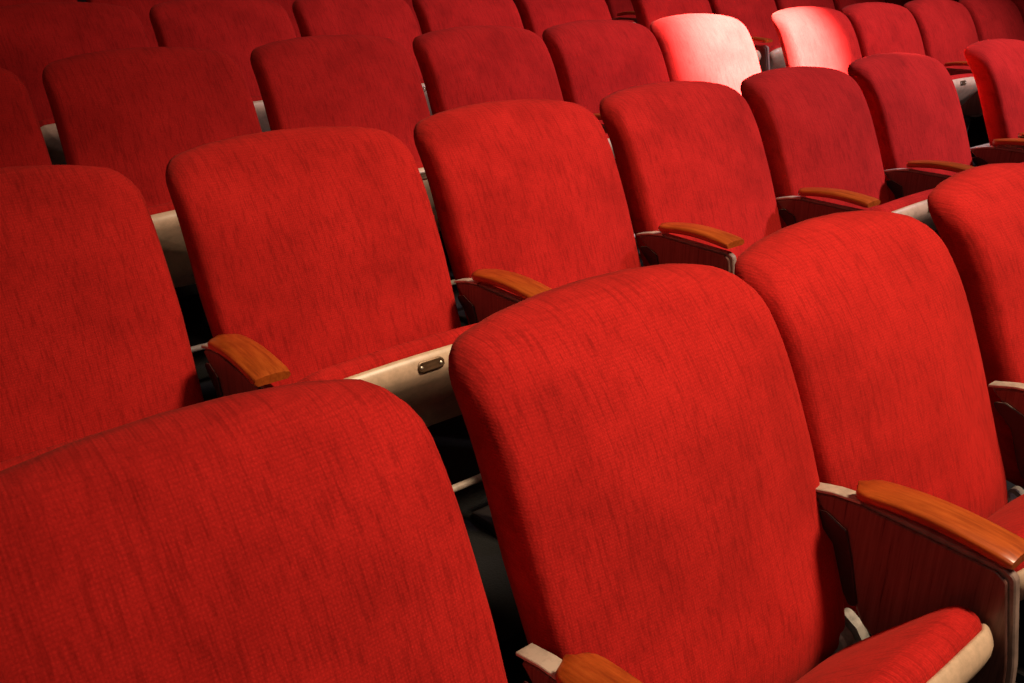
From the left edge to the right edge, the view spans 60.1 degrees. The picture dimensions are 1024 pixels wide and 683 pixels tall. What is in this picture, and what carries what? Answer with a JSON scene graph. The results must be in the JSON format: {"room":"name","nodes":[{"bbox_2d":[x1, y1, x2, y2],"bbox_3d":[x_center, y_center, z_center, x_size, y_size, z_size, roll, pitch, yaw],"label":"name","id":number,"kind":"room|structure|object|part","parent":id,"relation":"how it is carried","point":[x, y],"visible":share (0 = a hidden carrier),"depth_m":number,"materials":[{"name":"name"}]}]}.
{"room":"auditorium","nodes":[
{"label":"auditorium","id":0,"kind":"room"},
{"bbox_2d":[175,115,1023,682],"bbox_3d":[3.119,-0.720,4.540,16.000,0.550,7.704,-18,28,-34],"label":"floor","id":1,"kind":"structure","parent":0,"point":[451,437],"depth_m":2.23,"materials":[{"name":"carpet"}]},
{"bbox_2d":[0,68,51,167],"bbox_3d":[-1.266,-0.168,2.078,0.582,0.893,0.577,-18,28,-34],"label":"seat","id":2,"kind":"object","parent":1,"relation":"on","point":[22,142],"visible":0.08,"depth_m":2.13,"materials":[{"name":"red fabric"}]},
{"bbox_2d":[0,2,149,164],"bbox_3d":[-1.367,-0.664,2.986,0.582,0.893,0.577,-18,28,-34],"label":"seat","id":3,"kind":"object","parent":1,"relation":"on","point":[33,36],"visible":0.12,"depth_m":2.89,"materials":[{"name":"red fabric"}]},
{"bbox_2d":[39,118,54,126],"bbox_3d":[-1.286,-0.633,2.839,0.470,0.229,0.195,-18,28,-34],"label":"seat cushion","id":4,"kind":"object","parent":3,"relation":"on","point":[50,122],"depth_m":2.63,"materials":[{"name":"red fabric"}]},
{"bbox_2d":[86,0,171,46],"bbox_3d":[-1.469,-1.160,3.894,0.582,0.893,0.577,-18,28,-34],"label":"seat","id":5,"kind":"object","parent":1,"relation":"on","point":[141,8],"visible":0.02,"depth_m":3.79,"materials":[{"name":"red fabric"}]},
{"bbox_2d":[0,165,290,470],"bbox_3d":[-0.725,0.193,1.482,0.585,0.885,0.577,-18,28,-34],"label":"seat","id":6,"kind":"object","parent":1,"relation":"on","point":[94,339],"visible":0.44,"depth_m":1.47,"materials":[{"name":"red fabric"}]},
{"bbox_3d":[-0.819,0.021,1.483,0.513,0.567,0.348,-18,28,-34],"label":"backrest","id":7,"kind":"part","parent":6,"relation":"part of","materials":[{"name":"red fabric"}]},
{"bbox_3d":[-0.449,0.140,1.515,0.025,0.210,0.305,-18,28,-34],"label":"panel","id":8,"kind":"part","parent":6,"relation":"part of","materials":[{"name":"brown wood"}]},
{"bbox_3d":[-0.438,0.022,1.447,0.061,0.030,0.225,-18,28,-34],"label":"armrest","id":9,"kind":"part","parent":6,"relation":"part of","materials":[{"name":"brown wood"}]},
{"bbox_2d":[42,47,261,352],"bbox_3d":[-0.831,-0.307,2.384,0.582,0.897,0.577,-18,28,-34],"label":"seat","id":10,"kind":"object","parent":1,"relation":"on","point":[129,112],"visible":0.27,"depth_m":2.28,"materials":[{"name":"red fabric"}]},
{"bbox_3d":[-0.921,-0.486,2.385,0.513,0.567,0.348,-18,28,-34],"label":"backrest","id":11,"kind":"part","parent":10,"relation":"part of","materials":[{"name":"red fabric"}]},
{"bbox_2d":[148,202,174,214],"bbox_3d":[-0.750,-0.275,2.238,0.470,0.229,0.195,-18,28,-34],"label":"seat cushion","id":12,"kind":"object","parent":10,"relation":"on","point":[168,208],"depth_m":2.05,"materials":[{"name":"red fabric"}]},
{"bbox_3d":[-0.792,0.001,2.422,0.524,0.017,0.017,-18,28,-34],"label":"cross rod","id":13,"kind":"part","parent":10,"relation":"part of","materials":[{"name":"beige metal"}]},
{"bbox_2d":[149,0,295,131],"bbox_3d":[-0.932,-0.802,3.293,0.582,0.893,0.577,-18,28,-34],"label":"seat","id":14,"kind":"object","parent":1,"relation":"on","point":[234,28],"visible":0.13,"depth_m":3.21,"materials":[{"name":"red fabric"}]},
{"bbox_2d":[252,95,261,100],"bbox_3d":[-0.851,-0.771,3.146,0.470,0.229,0.195,-18,28,-34],"label":"seat cushion","id":15,"kind":"object","parent":14,"relation":"on","point":[255,98],"depth_m":2.99,"materials":[{"name":"red fabric"}]},
{"bbox_2d":[271,0,300,37],"bbox_3d":[-1.034,-1.298,4.201,0.582,0.893,0.577,-18,28,-34],"label":"seat","id":16,"kind":"object","parent":1,"relation":"on","point":[287,5],"visible":0.03,"depth_m":4.16,"materials":[{"name":"red fabric"}]},
{"bbox_2d":[0,379,641,682],"bbox_3d":[-0.169,0.551,0.897,0.605,0.869,0.577,-18,28,-34],"label":"seat","id":17,"kind":"object","parent":1,"relation":"on","point":[308,531],"visible":1,"depth_m":0.86,"materials":[{"name":"red fabric"}]},
{"bbox_3d":[0.115,0.487,0.932,0.025,0.210,0.305,-18,28,-34],"label":"panel","id":18,"kind":"part","parent":17,"relation":"part of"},
{"bbox_3d":[0.126,0.370,0.865,0.061,0.030,0.225,-18,28,-34],"label":"armrest","id":19,"kind":"part","parent":17,"relation":"part of","materials":[{"name":"brown wood"}]},
{"bbox_2d":[165,126,550,535],"bbox_3d":[-0.289,0.053,1.789,0.582,0.889,0.577,-18,28,-34],"label":"seat","id":20,"kind":"object","parent":1,"relation":"on","point":[319,247],"visible":0.6,"depth_m":1.70,"materials":[{"name":"red fabric"}]},
{"bbox_3d":[-0.376,-0.123,1.794,0.513,0.567,0.348,-18,28,-34],"label":"backrest","id":21,"kind":"part","parent":20,"relation":"part of","materials":[{"name":"red fabric"}]},
{"bbox_2d":[296,323,476,382],"bbox_3d":[-0.208,0.083,1.641,0.470,0.229,0.195,-18,28,-34],"label":"seat cushion","id":22,"kind":"object","parent":20,"relation":"on","point":[380,366],"depth_m":1.50,"materials":[{"name":"red fabric"}]},
{"bbox_3d":[-0.140,0.040,1.526,0.054,0.020,0.008,-18,28,-34],"label":"number plate","id":23,"kind":"part","parent":20,"relation":"part of","materials":[{"name":"brown metal"}]},
{"bbox_3d":[-0.250,0.358,1.825,0.524,0.017,0.017,-18,28,-34],"label":"cross rod","id":24,"kind":"part","parent":20,"relation":"part of","materials":[{"name":"beige metal"}]},
{"bbox_3d":[-0.013,0.002,1.822,0.025,0.210,0.305,-18,28,-34],"label":"panel","id":25,"kind":"part","parent":20,"relation":"part of","materials":[{"name":"brown wood"}]},
{"bbox_3d":[-0.003,-0.115,1.754,0.061,0.030,0.225,-18,28,-34],"label":"armrest","id":26,"kind":"part","parent":20,"relation":"part of","materials":[{"name":"brown wood"}]},
{"bbox_2d":[250,35,468,324],"bbox_3d":[-0.396,-0.446,2.691,0.582,0.899,0.577,-18,28,-34],"label":"seat","id":27,"kind":"object","parent":1,"relation":"on","point":[366,81],"visible":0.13,"depth_m":2.61,"materials":[{"name":"red fabric"}]},
{"bbox_3d":[-0.483,-0.627,2.694,0.513,0.567,0.348,-18,28,-34],"label":"backrest","id":28,"kind":"part","parent":27,"relation":"part of","materials":[{"name":"red fabric"}]},
{"bbox_2d":[416,161,422,167],"bbox_3d":[-0.315,-0.412,2.545,0.470,0.229,0.195,-18,28,-34],"label":"seat cushion","id":29,"kind":"object","parent":27,"relation":"on","point":[419,163],"depth_m":2.44,"materials":[{"name":"red fabric"}]},
{"bbox_3d":[-0.247,-0.455,2.430,0.054,0.020,0.008,-18,28,-34],"label":"number plate","id":30,"kind":"part","parent":27,"relation":"part of","materials":[{"name":"metal"}]},
{"bbox_2d":[292,0,431,115],"bbox_3d":[-0.496,-0.940,3.600,0.582,0.893,0.577,-18,28,-34],"label":"seat","id":31,"kind":"object","parent":1,"relation":"on","point":[395,20],"visible":0.09,"depth_m":3.52,"materials":[{"name":"red fabric"}]},
{"bbox_3d":[-0.587,-1.117,3.602,0.513,0.567,0.348,-18,28,-34],"label":"backrest","id":32,"kind":"part","parent":31,"relation":"part of","materials":[{"name":"red fabric"}]},
{"bbox_2d":[404,0,421,34],"bbox_3d":[-0.598,-1.435,4.508,0.582,0.893,0.577,-18,28,-34],"label":"seat","id":33,"kind":"object","parent":1,"relation":"on","point":[409,2],"visible":0.02,"depth_m":4.55,"materials":[{"name":"red fabric"}]},
{"bbox_2d":[412,0,523,33],"bbox_3d":[-0.061,-1.078,3.907,0.582,0.893,0.577,-18,28,-34],"label":"seat","id":34,"kind":"object","parent":1,"relation":"on","point":[432,15],"visible":0.08,"depth_m":3.81,"materials":[{"name":"red fabric"}]},
{"bbox_2d":[413,25,618,171],"bbox_3d":[0.039,-0.584,2.998,0.582,0.899,0.577,-18,28,-34],"label":"seat","id":35,"kind":"object","parent":1,"relation":"on","point":[465,65],"visible":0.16,"depth_m":2.91,"materials":[{"name":"red fabric"}]},
{"bbox_3d":[-0.048,-0.764,3.001,0.513,0.567,0.348,-18,28,-34],"label":"backrest","id":36,"kind":"part","parent":35,"relation":"part of","materials":[{"name":"red fabric"}]},
{"bbox_3d":[0.325,-0.748,2.965,0.061,0.030,0.225,-18,28,-34],"label":"armrest","id":37,"kind":"part","parent":35,"relation":"part of","materials":[{"name":"brown wood"}]},
{"bbox_2d":[514,0,611,39],"bbox_3d":[0.374,-1.215,4.214,0.582,0.893,0.577,-18,28,-34],"label":"seat","id":38,"kind":"object","parent":1,"relation":"on","point":[537,16],"visible":0.08,"depth_m":4.09,"materials":[{"name":"red fabric"}]},
{"bbox_2d":[414,99,743,324],"bbox_3d":[0.146,-0.087,2.097,0.589,0.893,0.581,-18,28,-34],"label":"seat","id":39,"kind":"object","parent":1,"relation":"on","point":[531,188],"visible":0.45,"depth_m":2.01,"materials":[{"name":"red fabric"}]},
{"bbox_3d":[0.056,-0.263,2.097,0.513,0.567,0.348,-18,28,-34],"label":"backrest","id":40,"kind":"part","parent":39,"relation":"part of","materials":[{"name":"red fabric"}]},
{"bbox_3d":[0.422,-0.136,2.129,0.025,0.210,0.305,-18,28,-34],"label":"panel","id":41,"kind":"part","parent":39,"relation":"part of","materials":[{"name":"brown wood"}]},
{"bbox_3d":[0.432,-0.253,2.061,0.061,0.030,0.225,-18,28,-34],"label":"armrest","id":42,"kind":"part","parent":39,"relation":"part of","materials":[{"name":"brown wood"}]},
{"bbox_2d":[542,20,669,237],"bbox_3d":[0.475,-0.719,3.306,0.582,0.893,0.577,-18,28,-34],"label":"seat","id":43,"kind":"object","parent":1,"relation":"on","point":[593,60],"visible":0.23,"depth_m":3.20,"materials":[{"name":"red fabric"}]},
{"bbox_3d":[0.385,-0.896,3.308,0.513,0.567,0.348,-18,28,-34],"label":"backrest","id":44,"kind":"part","parent":43,"relation":"part of","materials":[{"name":"red fabric"}]},
{"bbox_2d":[605,0,635,18],"bbox_3d":[0.854,-1.895,5.532,0.582,0.893,0.577,-18,28,-34],"label":"seat","id":45,"kind":"object","parent":1,"relation":"on","point":[614,6],"visible":0.03,"depth_m":5.36,"materials":[{"name":"red fabric"}]},
{"bbox_2d":[612,11,637,23],"bbox_3d":[0.399,-1.750,5.209,0.622,0.893,0.572,-18,28,-34],"label":"seat","id":46,"kind":"object","parent":1,"relation":"on","point":[634,20],"visible":0.09,"depth_m":5.19,"materials":[{"name":"fabric"}]},
{"bbox_3d":[0.694,-1.807,5.258,0.025,0.210,0.305,-18,28,-34],"label":"panel","id":47,"kind":"part","parent":46,"relation":"part of","materials":[{"name":"red fabric"}]},
{"bbox_3d":[0.704,-1.924,5.191,0.061,0.030,0.225,-18,28,-34],"label":"armrest","id":48,"kind":"part","parent":46,"relation":"part of","materials":[{"name":"brown wood"}]},
{"bbox_2d":[631,0,772,71],"bbox_3d":[0.936,-1.393,4.608,0.622,0.893,0.572,-18,28,-34],"label":"seat","id":49,"kind":"object","parent":1,"relation":"on","point":[646,11],"visible":0.06,"depth_m":4.51,"materials":[{"name":"red fabric"}]},
{"bbox_3d":[0.865,-1.576,4.626,0.513,0.567,0.348,-18,28,-34],"label":"backrest","id":50,"kind":"part","parent":49,"relation":"part of","materials":[{"name":"red fabric"}]},
{"bbox_3d":[1.231,-1.449,4.658,0.025,0.210,0.305,-18,28,-34],"label":"panel","id":51,"kind":"part","parent":49,"relation":"part of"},
{"bbox_3d":[1.241,-1.567,4.590,0.061,0.030,0.225,-18,28,-34],"label":"armrest","id":52,"kind":"part","parent":49,"relation":"part of","materials":[{"name":"brown wood"}]},
{"bbox_2d":[650,13,760,94],"bbox_3d":[0.910,-0.857,3.612,0.582,0.893,0.577,-18,28,-34],"label":"seat","id":53,"kind":"object","parent":1,"relation":"on","point":[714,48],"visible":0.23,"depth_m":3.52,"materials":[{"name":"red fabric"}]},
{"bbox_2d":[448,263,1023,682],"bbox_3d":[0.275,0.402,1.207,0.583,0.885,0.578,-18,28,-34],"label":"seat","id":54,"kind":"object","parent":1,"relation":"on","point":[661,510],"visible":0.98,"depth_m":1.14,"materials":[{"name":"red fabric"}]},
{"bbox_3d":[0.206,0.223,1.226,0.538,0.567,0.348,-18,28,-34],"label":"backrest","id":55,"kind":"part","parent":54,"relation":"part of","materials":[{"name":"red fabric"}]},
{"bbox_2d":[795,605,981,682],"bbox_3d":[0.376,0.465,1.089,0.470,0.229,0.195,-18,28,-34],"label":"seat cushion","id":56,"kind":"object","parent":54,"relation":"on","point":[907,643],"depth_m":1.09,"materials":[{"name":"red fabric"}]},
{"bbox_3d":[0.551,0.349,1.239,0.025,0.210,0.305,-18,28,-34],"label":"panel","id":57,"kind":"part","parent":54,"relation":"part of","materials":[{"name":"red wood"}]},
{"bbox_3d":[0.561,0.232,1.172,0.061,0.030,0.225,-18,28,-34],"label":"armrest","id":58,"kind":"part","parent":54,"relation":"part of","materials":[{"name":"brown wood"}]},
{"bbox_2d":[599,81,879,265],"bbox_3d":[0.581,-0.223,2.405,0.589,0.889,0.581,-18,28,-34],"label":"seat","id":59,"kind":"object","parent":1,"relation":"on","point":[693,152],"visible":0.43,"depth_m":2.33,"materials":[{"name":"red fabric"}]},
{"bbox_3d":[0.501,-0.400,2.412,0.513,0.567,0.348,-18,28,-34],"label":"backrest","id":60,"kind":"part","parent":59,"relation":"part of","materials":[{"name":"red fabric"}]},
{"bbox_3d":[0.857,-0.274,2.436,0.025,0.210,0.305,-18,28,-34],"label":"panel","id":61,"kind":"part","parent":59,"relation":"part of","materials":[{"name":"brown wood"}]},
{"bbox_3d":[0.868,-0.391,2.368,0.061,0.030,0.225,-18,28,-34],"label":"armrest","id":62,"kind":"part","parent":59,"relation":"part of","materials":[{"name":"brown wood"}]},
{"bbox_2d":[708,0,785,69],"bbox_3d":[1.391,-1.537,4.931,0.582,0.893,0.577,-18,28,-34],"label":"seat","id":63,"kind":"object","parent":1,"relation":"on","point":[755,15],"visible":0.24,"depth_m":4.84,"materials":[{"name":"red fabric"}]},
{"bbox_3d":[1.300,-1.714,4.933,0.513,0.567,0.348,-18,28,-34],"label":"backrest","id":64,"kind":"part","parent":63,"relation":"part of","materials":[{"name":"red fabric"}]},
{"bbox_2d":[769,44,780,52],"bbox_3d":[1.472,-1.506,4.784,0.470,0.229,0.195,-18,28,-34],"label":"seat cushion","id":65,"kind":"object","parent":63,"relation":"on","point":[775,48],"depth_m":4.57,"materials":[{"name":"red fabric"}]},
{"bbox_2d":[774,0,834,10],"bbox_3d":[1.826,-1.675,5.238,0.582,0.893,0.577,-18,28,-34],"label":"seat","id":66,"kind":"object","parent":1,"relation":"on","point":[780,4],"visible":0.02,"depth_m":5.12,"materials":[{"name":"red fabric"}]},
{"bbox_2d":[771,6,861,73],"bbox_3d":[1.472,-1.034,4.007,0.622,0.893,0.572,-18,28,-34],"label":"seat","id":67,"kind":"object","parent":1,"relation":"on","point":[813,36],"visible":0.11,"depth_m":3.93,"materials":[{"name":"red fabric"}]},
{"bbox_2d":[740,66,973,237],"bbox_3d":[1.017,-0.359,2.710,0.582,0.887,0.577,-18,28,-34],"label":"seat","id":68,"kind":"object","parent":1,"relation":"on","point":[815,125],"visible":0.45,"depth_m":2.63,"materials":[{"name":"red fabric"}]},
{"bbox_3d":[0.943,-0.538,2.724,0.497,0.567,0.348,-18,28,-34],"label":"backrest","id":69,"kind":"part","parent":68,"relation":"part of","materials":[{"name":"red fabric"}]},
{"bbox_2d":[869,188,933,211],"bbox_3d":[1.098,-0.331,2.561,0.470,0.229,0.195,-18,28,-34],"label":"seat cushion","id":70,"kind":"object","parent":68,"relation":"on","point":[917,202],"depth_m":2.40,"materials":[{"name":"red fabric"}]},
{"bbox_3d":[1.292,-0.412,2.742,0.025,0.210,0.305,-18,28,-34],"label":"panel","id":71,"kind":"part","parent":68,"relation":"part of","materials":[{"name":"brown wood"}]},
{"bbox_3d":[1.303,-0.529,2.675,0.061,0.030,0.225,-18,28,-34],"label":"armrest","id":72,"kind":"part","parent":68,"relation":"part of","materials":[{"name":"brown wood"}]},
{"bbox_2d":[833,0,884,10],"bbox_3d":[2.261,-1.813,5.545,0.582,0.893,0.577,-18,28,-34],"label":"seat","id":73,"kind":"object","parent":1,"relation":"on","point":[838,4],"visible":0.02,"depth_m":5.37,"materials":[{"name":"red fabric"}]},
{"bbox_2d":[734,210,1023,682],"bbox_3d":[0.710,0.268,1.515,0.582,0.878,0.577,-18,28,-34],"label":"seat","id":74,"kind":"object","parent":1,"relation":"on","point":[870,311],"visible":0.76,"depth_m":1.44,"materials":[{"name":"red fabric"}]},
{"bbox_2d":[987,494,1023,571],"bbox_3d":[0.791,0.292,1.365,0.470,0.229,0.195,-18,28,-34],"label":"seat cushion","id":75,"kind":"object","parent":74,"relation":"on","point":[1010,516],"depth_m":1.33,"materials":[{"name":"red fabric"}]},
{"bbox_3d":[0.986,0.211,1.546,0.025,0.210,0.305,-18,28,-34],"label":"panel","id":76,"kind":"part","parent":74,"relation":"part of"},
{"bbox_2d":[885,0,912,5],"bbox_3d":[2.696,-1.951,5.851,0.582,0.893,0.577,-18,28,-34],"label":"seat","id":77,"kind":"object","parent":1,"relation":"on","point":[897,2],"visible":0.02,"depth_m":5.68,"materials":[{"name":"red fabric"}]},
{"bbox_2d":[840,2,982,131],"bbox_3d":[1.926,-1.178,4.330,0.582,0.893,0.577,-18,28,-34],"label":"seat","id":78,"kind":"object","parent":1,"relation":"on","point":[879,27],"visible":0.34,"depth_m":4.24,"materials":[{"name":"red fabric"}]},
{"bbox_3d":[1.836,-1.355,4.332,0.513,0.567,0.348,-18,28,-34],"label":"backrest","id":79,"kind":"part","parent":78,"relation":"part of","materials":[{"name":"red fabric"}]},
{"bbox_3d":[2.212,-1.345,4.296,0.061,0.030,0.225,-18,28,-34],"label":"armrest","id":80,"kind":"part","parent":78,"relation":"part of","materials":[{"name":"brown wood"}]},
{"bbox_2d":[951,73,973,79],"bbox_3d":[2.007,-1.147,4.182,0.470,0.229,0.195,-18,28,-34],"label":"seat cushion","id":81,"kind":"object","parent":78,"relation":"on","point":[969,76],"depth_m":4.09,"materials":[{"name":"red fabric"}]},
{"bbox_3d":[2.202,-1.228,4.363,0.025,0.210,0.305,-18,28,-34],"label":"panel","id":82,"kind":"part","parent":78,"relation":"part of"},
{"bbox_2d":[847,52,1023,200],"bbox_3d":[1.452,-0.500,3.016,0.582,0.893,0.577,-18,28,-34],"label":"seat","id":83,"kind":"object","parent":1,"relation":"on","point":[912,99],"visible":0.43,"depth_m":2.93,"materials":[{"name":"red fabric"}]},
{"bbox_3d":[1.727,-0.549,3.049,0.025,0.210,0.305,-18,28,-34],"label":"panel","id":84,"kind":"part","parent":83,"relation":"part of","materials":[{"name":"brown wood"}]},
{"bbox_3d":[1.738,-0.666,2.982,0.061,0.030,0.225,-18,28,-34],"label":"armrest","id":85,"kind":"part","parent":83,"relation":"part of","materials":[{"name":"brown wood"}]},
{"bbox_2d":[903,0,989,166],"bbox_3d":[2.361,-1.316,4.636,0.582,0.893,0.577,-18,28,-34],"label":"seat","id":86,"kind":"object","parent":1,"relation":"on","point":[947,28],"visible":0.25,"depth_m":4.53,"materials":[{"name":"red fabric"}]},
{"bbox_3d":[2.272,-1.493,4.638,0.513,0.567,0.348,-18,28,-34],"label":"backrest","id":87,"kind":"part","parent":86,"relation":"part of","materials":[{"name":"red fabric"}]},
{"bbox_3d":[2.400,-1.010,4.673,0.524,0.017,0.017,-18,28,-34],"label":"cross rod","id":88,"kind":"part","parent":86,"relation":"part of","materials":[{"name":"beige metal"}]},
{"bbox_2d":[927,163,1023,487],"bbox_3d":[1.145,0.126,1.820,0.582,0.888,0.577,-18,28,-34],"label":"seat","id":89,"kind":"object","parent":1,"relation":"on","point":[977,213],"visible":0.82,"depth_m":1.68,"materials":[{"name":"red fabric"}]},
{"bbox_2d":[958,0,1023,40],"bbox_3d":[2.797,-1.454,4.943,0.582,0.893,0.577,-18,28,-34],"label":"seat","id":90,"kind":"object","parent":1,"relation":"on","point":[992,19],"visible":0.31,"depth_m":4.83,"materials":[{"name":"red fabric"}]},
{"bbox_2d":[964,39,1023,149],"bbox_3d":[2.014,-0.678,3.409,0.622,0.896,0.572,-18,28,-34],"label":"seat","id":91,"kind":"object","parent":1,"relation":"on","point":[996,66],"visible":0.53,"depth_m":3.29,"materials":[{"name":"red fabric"}]},
{"bbox_3d":[1.874,-0.596,3.152,0.025,0.210,0.305,-18,28,-34],"label":"panel","id":92,"kind":"part","parent":91,"relation":"part of","materials":[{"name":"brown wood"}]},
{"bbox_3d":[1.884,-0.713,3.085,0.061,0.030,0.225,-18,28,-34],"label":"armrest","id":93,"kind":"part","parent":91,"relation":"part of","materials":[{"name":"brown wood"}]},
{"bbox_2d":[1011,0,1023,21],"bbox_3d":[3.232,-1.592,5.250,0.582,0.893,0.577,-18,28,-34],"label":"seat","id":94,"kind":"object","parent":1,"relation":"on","point":[1019,3],"visible":0.26,"depth_m":5.07,"materials":[{"name":"red fabric"}]}
]}

